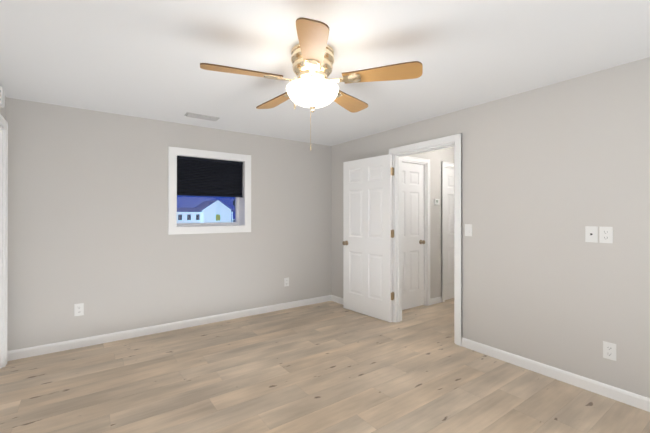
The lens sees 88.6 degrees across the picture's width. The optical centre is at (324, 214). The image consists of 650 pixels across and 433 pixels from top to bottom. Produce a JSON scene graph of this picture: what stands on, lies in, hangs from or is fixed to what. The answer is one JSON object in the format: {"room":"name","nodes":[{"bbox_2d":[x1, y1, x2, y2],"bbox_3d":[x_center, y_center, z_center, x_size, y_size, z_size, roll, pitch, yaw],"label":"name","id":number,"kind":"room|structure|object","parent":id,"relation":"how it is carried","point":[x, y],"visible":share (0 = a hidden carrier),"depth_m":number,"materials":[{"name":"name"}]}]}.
{"room":"empty bedroom","nodes":[
{"label":"empty bedroom","id":0,"kind":"room"},
{"bbox_2d":[0,96,5,263],"bbox_3d":[-1.469,0.127,0.966,0.120,2.310,4.720,0,0,-36],"label":"wall","id":1,"kind":"structure","parent":0,"point":[3,112],"depth_m":2.80,"materials":[{"name":"grey paint"}]},
{"bbox_2d":[0,86,4,107],"bbox_3d":[-2.544,-0.919,2.609,0.043,0.140,0.100,0,0,-36],"label":"door chime","id":2,"kind":"object","parent":1,"relation":"attached to","point":[2,98],"visible":1,"depth_m":2.59,"materials":[{"name":"white plastic"}]},
{"bbox_2d":[0,114,7,367],"bbox_3d":[-2.514,0.248,2.425,0.164,2.075,0.970,0,0,-36],"label":"trim","id":3,"kind":"structure","parent":1,"relation":"attached to","point":[4,227],"depth_m":2.80,"materials":[{"name":"white paint"}]},
{"bbox_2d":[6,97,331,350],"bbox_3d":[-0.751,0.135,4.531,8.400,2.310,0.240,0,0,-36],"label":"wall","id":4,"kind":"structure","parent":0,"point":[88,208],"depth_m":3.48,"materials":[{"name":"grey paint"}]},
{"bbox_2d":[74,303,83,315],"bbox_3d":[-2.373,0.922,3.216,0.072,0.116,0.007,0,0,-36],"label":"outlet","id":5,"kind":"object","parent":4,"relation":"attached to","point":[78,309],"visible":1,"depth_m":3.21,"materials":[{"name":"white plastic"}]},
{"bbox_2d":[7,295,330,360],"bbox_3d":[-1.345,1.246,3.948,3.558,0.085,0.013,0,0,-36],"label":"baseboard","id":6,"kind":"structure","parent":4,"relation":"attached to","point":[105,338],"depth_m":3.56,"materials":[{"name":"white paint"}]},
{"bbox_2d":[168,146,250,234],"bbox_3d":[-1.404,-0.260,4.053,0.966,0.973,0.258,0,0,-36],"label":"window","id":7,"kind":"structure","parent":4,"relation":"in","point":[242,222],"depth_m":3.98,"materials":[{"name":"white paint"}]},
{"bbox_2d":[177,156,242,196],"bbox_3d":[-1.373,-0.438,4.011,0.788,0.447,0.046,0,0,-36],"label":"window blind","id":8,"kind":"object","parent":7,"relation":"attached to","point":[196,176],"visible":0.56,"depth_m":3.99,"materials":[{"name":"black fabric"}]},
{"bbox_2d":[284,277,288,286],"bbox_3d":[-0.522,0.925,4.542,0.072,0.116,0.007,0,0,-36],"label":"outlet","id":9,"kind":"object","parent":4,"relation":"attached to","point":[286,281],"visible":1,"depth_m":4.54,"materials":[{"name":"white plastic"}]},
{"bbox_2d":[0,298,649,432],"bbox_3d":[0.763,1.345,2.415,8.400,0.120,5.440,0,0,-36],"label":"floor","id":10,"kind":"structure","parent":0,"point":[329,367],"depth_m":2.50,"materials":[{"name":"brown wood"}]},
{"bbox_2d":[0,0,649,145],"bbox_3d":[0.763,-1.085,2.420,8.400,0.120,5.440,0,0,-36],"label":"ceiling","id":11,"kind":"structure","parent":0,"point":[141,58],"depth_m":2.11,"materials":[{"name":"white paint"}]},
{"bbox_2d":[184,112,219,120],"bbox_3d":[-1.284,-1.014,3.488,0.330,0.017,0.125,0,0,-36],"label":"ceiling vent","id":12,"kind":"object","parent":11,"relation":"in","point":[200,116],"visible":1,"depth_m":3.47,"materials":[{"name":"grey metal"}]},
{"bbox_2d":[200,17,422,150],"bbox_3d":[-0.109,-0.729,2.131,1.287,0.592,1.244,0,0,-36],"label":"ceiling fan","id":13,"kind":"object","parent":11,"relation":"hanging from","point":[312,87],"visible":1,"depth_m":1.98,"materials":[{"name":"brown wood"}]},
{"bbox_2d":[405,147,453,305],"bbox_3d":[1.939,0.136,5.136,2.922,2.310,0.120,0,0,-36],"label":"wall","id":14,"kind":"structure","parent":0,"point":[436,157],"depth_m":4.82,"materials":[{"name":"grey paint"}]},
{"bbox_2d":[402,162,424,309],"bbox_3d":[1.108,0.293,4.527,0.683,1.977,0.169,0,0,-36],"label":"closet door","id":15,"kind":"structure","parent":14,"relation":"in","point":[413,241],"depth_m":4.58,"materials":[{"name":"white paint"}]},
{"bbox_2d":[402,156,453,305],"bbox_3d":[1.579,0.259,4.864,2.001,2.063,0.142,0,0,-36],"label":"trim","id":16,"kind":"structure","parent":14,"relation":"attached to","point":[422,161],"depth_m":4.71,"materials":[{"name":"white paint"}]},
{"bbox_2d":[430,296,441,304],"bbox_3d":[1.597,1.248,4.807,0.262,0.085,0.013,0,0,-36],"label":"baseboard","id":17,"kind":"structure","parent":14,"relation":"attached to","point":[436,300],"depth_m":4.80,"materials":[{"name":"white paint"}]},
{"bbox_2d":[434,199,439,204],"bbox_3d":[1.614,-0.179,4.815,0.110,0.084,0.024,0,0,-36],"label":"thermostat","id":18,"kind":"object","parent":14,"relation":"attached to","point":[436,201],"visible":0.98,"depth_m":4.80,"materials":[{"name":"white plastic"}]},
{"bbox_2d":[445,168,453,299],"bbox_3d":[2.044,0.295,5.175,0.726,1.977,0.169,0,0,-36],"label":"room door","id":19,"kind":"structure","parent":14,"relation":"in","point":[449,233],"depth_m":5.04,"materials":[{"name":"white paint"}]},
{"bbox_2d":[332,57,649,397],"bbox_3d":[1.521,0.132,3.108,0.120,2.310,4.720,0,0,-36],"label":"wall","id":20,"kind":"structure","parent":0,"point":[550,172],"depth_m":2.60,"materials":[{"name":"grey paint"}]},
{"bbox_2d":[331,295,342,304],"bbox_3d":[0.447,1.247,4.489,0.013,0.085,1.140,0,0,-36],"label":"baseboard","id":21,"kind":"structure","parent":20,"relation":"attached to","point":[339,300],"depth_m":4.85,"materials":[{"name":"white paint"}]},
{"bbox_2d":[342,154,392,322],"bbox_3d":[0.529,0.285,4.257,0.169,1.992,0.820,0,0,-40],"label":"door","id":22,"kind":"structure","parent":20,"relation":"in","point":[367,236],"depth_m":4.21,"materials":[{"name":"white paint"}]},
{"bbox_2d":[389,133,461,345],"bbox_3d":[1.112,0.251,3.679,0.164,2.075,0.955,0,0,-36],"label":"trim","id":23,"kind":"structure","parent":20,"relation":"attached to","point":[455,141],"depth_m":3.58,"materials":[{"name":"white paint"}]},
{"bbox_2d":[465,224,471,235],"bbox_3d":[1.375,0.154,3.200,0.011,0.116,0.072,0,0,-36],"label":"light switch","id":24,"kind":"object","parent":20,"relation":"attached to","point":[468,229],"visible":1,"depth_m":3.19,"materials":[{"name":"white plastic"}]},
{"bbox_2d":[462,337,649,411],"bbox_3d":[2.045,1.243,2.259,0.013,0.085,2.435,0,0,-36],"label":"baseboard","id":25,"kind":"structure","parent":20,"relation":"attached to","point":[619,395],"depth_m":2.54,"materials":[{"name":"white paint"}]},
{"bbox_2d":[585,226,597,242],"bbox_3d":[1.935,0.146,2.421,0.007,0.116,0.072,0,0,-36],"label":"wall jack","id":26,"kind":"object","parent":20,"relation":"attached to","point":[591,233],"visible":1,"depth_m":2.42,"materials":[{"name":"white plastic"}]},
{"bbox_2d":[599,227,612,242],"bbox_3d":[1.984,0.146,2.353,0.007,0.116,0.072,0,0,-36],"label":"wall outlet","id":27,"kind":"object","parent":20,"relation":"attached to","point":[605,234],"visible":1,"depth_m":2.35,"materials":[{"name":"white plastic"}]},
{"bbox_2d":[603,341,615,360],"bbox_3d":[1.995,0.959,2.336,0.007,0.116,0.072,0,0,-36],"label":"wall outlet","id":28,"kind":"object","parent":20,"relation":"attached to","point":[609,350],"visible":1,"depth_m":2.33,"materials":[{"name":"white plastic"}]},
{"label":"outside","id":29,"kind":"structure","parent":0,"visible":0},
{"bbox_3d":[-44.131,2.380,69.214,170.000,0.200,154.860,0,0,-36],"label":"ground","id":30,"kind":"structure","parent":29,"visible":0},
{"bbox_2d":[177,200,234,222],"bbox_3d":[-18.883,-0.122,56.682,12.450,4.750,17.350,0,0,-36],"label":"house","id":31,"kind":"structure","parent":30,"relation":"on","point":[218,209],"depth_m":56.86,"materials":[{"name":"white"}]}
]}

